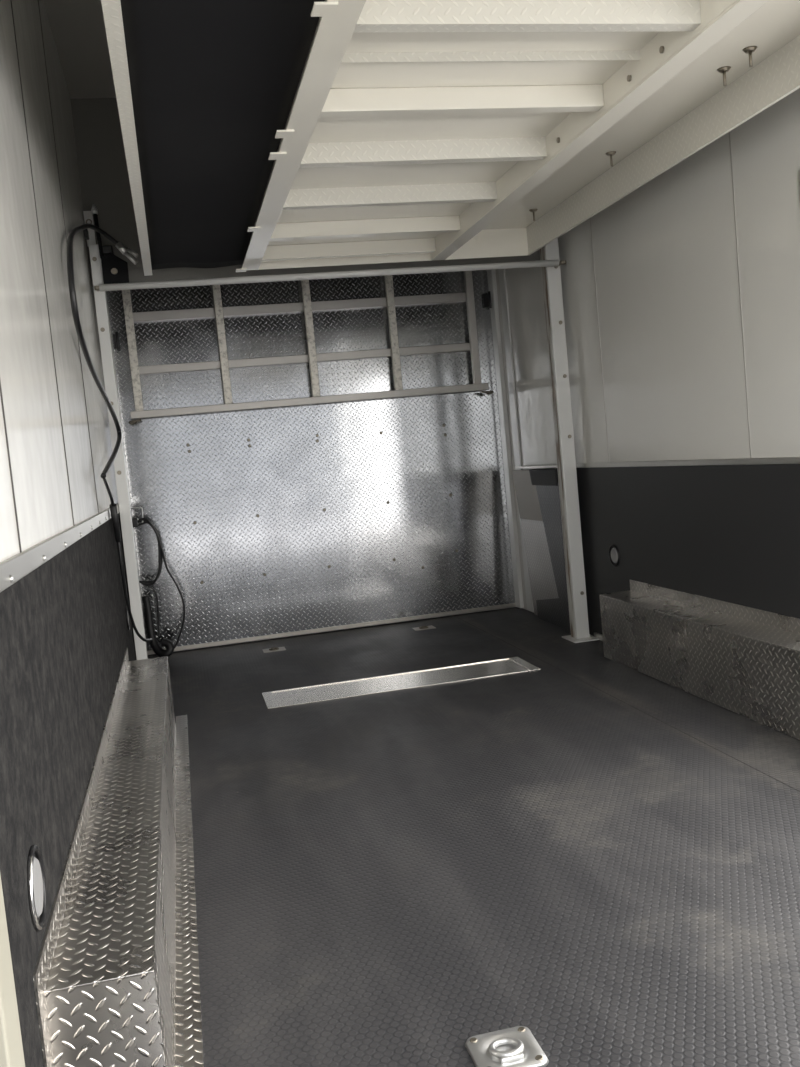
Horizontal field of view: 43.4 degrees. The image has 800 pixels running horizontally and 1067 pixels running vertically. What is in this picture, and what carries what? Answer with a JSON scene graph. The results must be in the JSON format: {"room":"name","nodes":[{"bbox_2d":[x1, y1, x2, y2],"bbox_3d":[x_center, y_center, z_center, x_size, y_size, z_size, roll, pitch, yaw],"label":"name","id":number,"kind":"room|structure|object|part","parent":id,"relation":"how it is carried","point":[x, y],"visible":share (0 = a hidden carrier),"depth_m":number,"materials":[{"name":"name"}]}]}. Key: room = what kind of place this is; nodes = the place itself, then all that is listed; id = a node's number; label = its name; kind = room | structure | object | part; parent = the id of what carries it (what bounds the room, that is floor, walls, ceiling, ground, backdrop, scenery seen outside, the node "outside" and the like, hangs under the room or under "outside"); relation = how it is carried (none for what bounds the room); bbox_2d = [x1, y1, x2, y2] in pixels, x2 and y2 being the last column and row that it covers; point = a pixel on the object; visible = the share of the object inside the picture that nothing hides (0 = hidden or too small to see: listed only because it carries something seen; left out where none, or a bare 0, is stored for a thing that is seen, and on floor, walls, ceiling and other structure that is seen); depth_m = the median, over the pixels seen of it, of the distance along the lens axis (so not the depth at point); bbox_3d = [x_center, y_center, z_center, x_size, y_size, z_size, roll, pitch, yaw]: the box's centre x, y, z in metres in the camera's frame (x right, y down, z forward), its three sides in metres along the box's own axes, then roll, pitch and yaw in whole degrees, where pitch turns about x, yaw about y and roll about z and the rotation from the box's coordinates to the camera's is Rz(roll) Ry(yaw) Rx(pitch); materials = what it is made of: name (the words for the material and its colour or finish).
{"room":"cargo space","nodes":[
{"label":"cargo space","id":0,"kind":"room"},
{"bbox_2d":[0,0,136,1066],"bbox_3d":[-1.042,-0.530,3.010,0.067,3.020,6.880,-6,5,-12],"label":"wall","id":1,"kind":"structure","parent":0,"point":[65,636],"depth_m":2.46,"materials":[{"name":"white"}]},
{"bbox_2d":[27,845,45,930],"bbox_3d":[-0.595,0.579,1.645,0.010,0.134,0.135,-6,5,-12],"label":"round wall light","id":2,"kind":"object","parent":1,"relation":"attached to","point":[36,881],"visible":1,"depth_m":1.63,"materials":[{"name":"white plastic"}]},
{"bbox_3d":[-0.911,0.491,3.027,0.008,0.965,6.740,-6,5,-12],"label":"kick panel","id":3,"kind":"part","parent":1,"relation":"part of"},
{"bbox_2d":[66,224,137,478],"bbox_3d":[-1.183,-0.817,4.172,0.201,1.162,1.447,-6,5,-10],"label":"hose","id":4,"kind":"object","parent":1,"relation":"attached to","point":[69,249],"visible":0.98,"depth_m":3.94,"materials":[{"name":"black plastic"}]},
{"bbox_2d":[101,473,151,641],"bbox_3d":[-1.208,0.148,4.400,0.060,0.829,0.965,-6,5,-8],"label":"power cable","id":5,"kind":"object","parent":1,"relation":"attached to","point":[113,507],"visible":1,"depth_m":4.39,"materials":[{"name":"black plastic"}]},
{"bbox_2d":[125,606,129,629],"bbox_3d":[-1.284,0.398,4.735,0.010,0.118,0.118,-6,5,-12],"label":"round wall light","id":6,"kind":"object","parent":1,"relation":"attached to","point":[126,610],"visible":0.89,"depth_m":4.70,"materials":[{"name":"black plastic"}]},
{"bbox_2d":[131,507,143,522],"bbox_3d":[-1.598,-0.111,6.090,0.085,0.098,0.038,-6,5,-12],"label":"hook","id":7,"kind":"object","parent":1,"relation":"attached to","point":[133,507],"visible":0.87,"depth_m":6.10,"materials":[{"name":"silver metal"}]},
{"bbox_2d":[106,269,533,654],"bbox_3d":[-0.509,-0.850,6.400,2.500,3.020,0.350,-6,5,-12],"label":"door","id":8,"kind":"structure","parent":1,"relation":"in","point":[276,522],"depth_m":6.54,"materials":[{"name":"grey metal"}]},
{"bbox_2d":[122,271,493,423],"bbox_3d":[-0.569,-1.218,6.420,2.355,0.843,0.121,-6,5,-12],"label":"ladder rack","id":9,"kind":"object","parent":8,"relation":"attached to","point":[219,312],"visible":0.88,"depth_m":6.40,"materials":[{"name":"metal"}]},
{"bbox_3d":[-0.590,-1.453,6.439,2.190,0.055,0.047,-6,5,-12],"label":"rail","id":10,"kind":"part","parent":9,"relation":"part of","materials":[{"name":"silver metal"}]},
{"bbox_3d":[-0.559,-1.128,6.465,2.190,0.050,0.047,-6,5,-12],"label":"rail","id":11,"kind":"part","parent":9,"relation":"part of","materials":[{"name":"silver metal"}]},
{"bbox_3d":[-0.538,-0.853,6.439,2.310,0.045,0.042,-6,5,-12],"label":"rail","id":12,"kind":"part","parent":9,"relation":"part of","materials":[{"name":"silver metal"}]},
{"bbox_3d":[-0.397,0.620,6.641,2.500,0.026,0.036,-6,5,-12],"label":"sill","id":13,"kind":"part","parent":8,"relation":"part of","materials":[{"name":"grey metal"}]},
{"bbox_2d":[43,0,115,97],"bbox_3d":[0.044,-2.196,3.155,2.600,0.060,6.880,-6,5,-12],"label":"ceiling","id":14,"kind":"structure","parent":0,"point":[78,30],"depth_m":4.38,"materials":[{"name":"grey"}]},
{"bbox_2d":[70,98,539,288],"bbox_3d":[-0.380,-1.833,5.298,2.500,0.920,0.060,-6,5,-12],"label":"wall","id":15,"kind":"structure","parent":0,"point":[102,164],"depth_m":5.04,"materials":[{"name":"grey"}]},
{"bbox_2d":[148,607,799,1066],"bbox_3d":[0.333,0.871,3.399,2.600,0.080,6.880,-6,5,-12],"label":"floor","id":16,"kind":"structure","parent":0,"point":[596,855],"depth_m":2.75,"materials":[{"name":"rubber"}]},
{"bbox_2d":[0,875,24,1066],"bbox_3d":[-0.490,0.022,1.047,0.077,2.130,0.150,-6,5,-12],"label":"lift post","id":17,"kind":"object","parent":16,"relation":"on","point":[11,1047],"visible":1,"depth_m":1.10,"materials":[{"name":"beige paint"}]},
{"bbox_2d":[33,648,203,1066],"bbox_3d":[-0.689,0.791,2.712,0.226,0.379,4.005,-6,5,-12],"label":"box","id":18,"kind":"object","parent":16,"relation":"on","point":[116,979],"visible":1,"depth_m":2.04,"materials":[{"name":"metal"}]},
{"bbox_3d":[-0.474,0.884,1.636,0.170,0.316,0.004,-6,5,-12],"label":"plate","id":19,"kind":"part","parent":18,"relation":"part of","materials":[{"name":"metal"}]},
{"bbox_3d":[-0.803,0.642,3.042,0.174,0.004,2.915,-6,5,-12],"label":"plate","id":20,"kind":"part","parent":18,"relation":"part of","materials":[{"name":"metal"}]},
{"bbox_3d":[-0.706,0.791,3.073,0.004,0.316,2.915,-6,5,-12],"label":"plate","id":21,"kind":"part","parent":18,"relation":"part of","materials":[{"name":"metal"}]},
{"bbox_2d":[89,244,147,659],"bbox_3d":[-1.388,-0.279,5.005,0.092,2.270,0.170,-6,5,-12],"label":"lift post","id":22,"kind":"object","parent":16,"relation":"on","point":[96,266],"visible":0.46,"depth_m":4.96,"materials":[{"name":"white metal"}]},
{"bbox_2d":[83,211,95,246],"bbox_3d":[-1.510,-1.486,4.870,0.048,0.170,0.078,-6,5,-12],"label":"bracket","id":23,"kind":"object","parent":22,"relation":"attached to","point":[89,234],"visible":0.86,"depth_m":4.90,"materials":[{"name":"grey metal"}]},
{"bbox_2d":[91,204,103,257],"bbox_3d":[-1.466,-1.461,4.862,0.030,0.256,0.033,-2,5,33],"label":"rod","id":24,"kind":"object","parent":22,"relation":"attached to","point":[94,210],"visible":1,"depth_m":4.86,"materials":[{"name":"black paint"}]},
{"bbox_3d":[-1.460,-1.440,4.865,0.028,0.211,0.018,-6,5,-12],"label":"rod","id":25,"kind":"part","parent":24,"relation":"part of","materials":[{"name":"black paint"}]},
{"bbox_2d":[142,596,173,656],"bbox_3d":[-1.484,0.572,6.145,0.196,0.382,0.080,-3,5,26],"label":"conduit","id":26,"kind":"object","parent":16,"relation":"on","point":[156,648],"visible":0.98,"depth_m":6.15,"materials":[{"name":"black rubber"}]},
{"bbox_2d":[132,518,184,648],"bbox_3d":[-1.468,0.311,6.148,0.268,0.836,0.056,-6,5,-12],"label":"cable bundle","id":27,"kind":"object","parent":26,"relation":"on","point":[135,521],"visible":0.98,"depth_m":6.13,"materials":[{"name":"black plastic"}]},
{"bbox_2d":[262,647,285,652],"bbox_3d":[-0.772,0.709,6.160,0.136,0.012,0.104,-6,5,-12],"label":"anchor","id":28,"kind":"object","parent":16,"relation":"on","point":[273,649],"visible":1,"depth_m":6.14,"materials":[{"name":"silver metal"}]},
{"bbox_2d":[262,657,540,708],"bbox_3d":[0.002,0.733,4.982,1.347,0.005,0.345,-6,5,-12],"label":"floor plate","id":29,"kind":"object","parent":16,"relation":"on","point":[499,667],"visible":1,"depth_m":4.97,"materials":[{"name":"silver metal"}]},
{"bbox_2d":[412,625,435,630],"bbox_3d":[0.152,0.601,6.422,0.136,0.012,0.104,-6,5,-12],"label":"anchor","id":30,"kind":"object","parent":16,"relation":"on","point":[431,626],"visible":1,"depth_m":6.40,"materials":[{"name":"silver metal"}]},
{"bbox_2d":[465,1026,548,1066],"bbox_3d":[0.196,0.955,1.867,0.131,0.021,0.131,-6,5,-12],"label":"anchor","id":31,"kind":"object","parent":16,"relation":"on","point":[517,1046],"visible":1,"depth_m":1.86,"materials":[{"name":"silver metal"}]},
{"bbox_2d":[512,465,564,628],"bbox_3d":[0.881,0.063,6.242,0.037,0.972,0.825,-6,5,-12],"label":"panel","id":32,"kind":"object","parent":16,"relation":"on","point":[546,604],"visible":0.5,"depth_m":6.30,"materials":[{"name":"silver metal"}]},
{"bbox_3d":[0.854,-0.241,6.218,0.030,0.325,0.825,-6,5,-12],"label":"brown plate","id":33,"kind":"part","parent":32,"relation":"part of","materials":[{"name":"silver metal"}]},
{"bbox_3d":[0.909,0.229,6.215,0.027,0.618,0.740,-6,5,-12],"label":"tread plate","id":34,"kind":"part","parent":32,"relation":"part of","materials":[{"name":"silver metal"}]},
{"bbox_3d":[0.932,0.456,6.138,0.006,0.200,0.555,-6,5,-12],"label":"foot plate","id":35,"kind":"part","parent":32,"relation":"part of","materials":[{"name":"metal"}]},
{"bbox_2d":[529,468,570,634],"bbox_3d":[0.900,0.092,5.904,0.060,0.945,0.443,-6,5,-12],"label":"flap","id":36,"kind":"object","parent":16,"relation":"on","point":[545,480],"visible":0.66,"depth_m":5.79,"materials":[{"name":"grey metal"}]},
{"bbox_2d":[540,238,598,642],"bbox_3d":[0.907,-0.537,5.538,0.150,2.270,0.200,-6,5,-12],"label":"lift post","id":37,"kind":"object","parent":16,"relation":"on","point":[551,275],"visible":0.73,"depth_m":5.52,"materials":[{"name":"white metal"}]},
{"bbox_2d":[94,260,565,290],"bbox_3d":[-0.303,-1.315,5.130,2.420,0.033,0.119,-6,5,-12],"label":"crossbar","id":38,"kind":"object","parent":37,"relation":"attached to","point":[541,263],"visible":1,"depth_m":5.06,"materials":[{"name":"white paint"}]},
{"bbox_2d":[101,245,128,283],"bbox_3d":[-1.393,-1.310,4.907,0.122,0.190,0.081,-6,5,-12],"label":"bracket","id":39,"kind":"object","parent":38,"relation":"attached to","point":[114,269],"visible":0.88,"depth_m":4.88,"materials":[{"name":"black metal"}]},
{"bbox_2d":[101,0,799,275],"bbox_3d":[0.157,-1.312,3.091,1.976,0.156,4.106,-6,5,-12],"label":"deck","id":40,"kind":"object","parent":38,"relation":"on","point":[257,134],"visible":1,"depth_m":3.09,"materials":[{"name":"white paint"}]},
{"bbox_3d":[-0.782,-1.204,2.877,0.038,0.140,4.085,-6,5,-12],"label":"rail","id":41,"kind":"part","parent":40,"relation":"part of","materials":[{"name":"white metal"}]},
{"bbox_3d":[-0.307,-1.254,2.980,0.084,0.135,4.085,-6,5,-12],"label":"rail","id":42,"kind":"part","parent":40,"relation":"part of","materials":[{"name":"white paint"}]},
{"bbox_3d":[-0.288,-1.427,5.069,1.970,0.143,0.004,-6,5,-12],"label":"plate","id":43,"kind":"part","parent":40,"relation":"part of","materials":[{"name":"white paint"}]},
{"bbox_3d":[0.144,-1.330,3.076,0.927,0.005,4.085,-6,5,-12],"label":"plate","id":44,"kind":"part","parent":40,"relation":"part of","materials":[{"name":"white paint"}]},
{"bbox_3d":[0.632,-1.367,3.183,0.075,0.150,4.085,-6,5,-12],"label":"rail","id":45,"kind":"part","parent":40,"relation":"part of","materials":[{"name":"white metal"}]},
{"bbox_3d":[1.112,-1.419,3.287,0.014,0.149,4.085,-6,5,-12],"label":"rail","id":46,"kind":"part","parent":40,"relation":"part of","materials":[{"name":"white metal"}]},
{"bbox_3d":[1.012,0.585,5.628,0.150,0.008,0.200,-6,5,-12],"label":"plate","id":47,"kind":"part","parent":37,"relation":"part of","materials":[{"name":"white paint"}]},
{"bbox_2d":[599,580,799,739],"bbox_3d":[1.517,0.539,3.247,0.174,0.375,3.807,-6,5,-12],"label":"box","id":48,"kind":"object","parent":16,"relation":"on","point":[742,660],"visible":1,"depth_m":4.09,"materials":[{"name":"metal"}]},
{"bbox_3d":[1.505,0.409,3.236,0.174,0.004,3.805,-6,5,-12],"label":"plate","id":49,"kind":"part","parent":48,"relation":"part of","materials":[{"name":"metal"}]},
{"bbox_2d":[495,88,799,635],"bbox_3d":[1.420,-0.804,3.543,0.064,3.020,6.880,-6,5,-12],"label":"wall","id":50,"kind":"structure","parent":0,"point":[681,295],"depth_m":4.34,"materials":[{"name":"white paint"}]},
{"bbox_2d":[594,632,602,640],"bbox_3d":[1.142,0.582,5.379,0.013,0.030,0.480,-6,5,-12],"label":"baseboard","id":51,"kind":"structure","parent":50,"relation":"attached to","point":[600,636],"depth_m":5.54,"materials":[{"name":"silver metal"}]},
{"bbox_2d":[609,544,619,566],"bbox_3d":[1.121,0.115,5.258,0.010,0.118,0.118,-6,5,-12],"label":"round wall light","id":52,"kind":"object","parent":50,"relation":"attached to","point":[614,553],"visible":1,"depth_m":5.25,"materials":[{"name":"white plastic"}]},
{"bbox_3d":[1.253,0.159,4.707,0.008,0.955,2.330,-6,5,-12],"label":"kick panel","id":53,"kind":"part","parent":50,"relation":"part of","materials":[{"name":"grey"}]},
{"bbox_2d":[798,170,799,199],"bbox_3d":[1.736,-0.356,2.342,0.072,1.660,2.410,-6,5,-12],"label":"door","id":54,"kind":"structure","parent":50,"relation":"in","point":[798,170],"depth_m":3.44,"materials":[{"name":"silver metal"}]}
]}

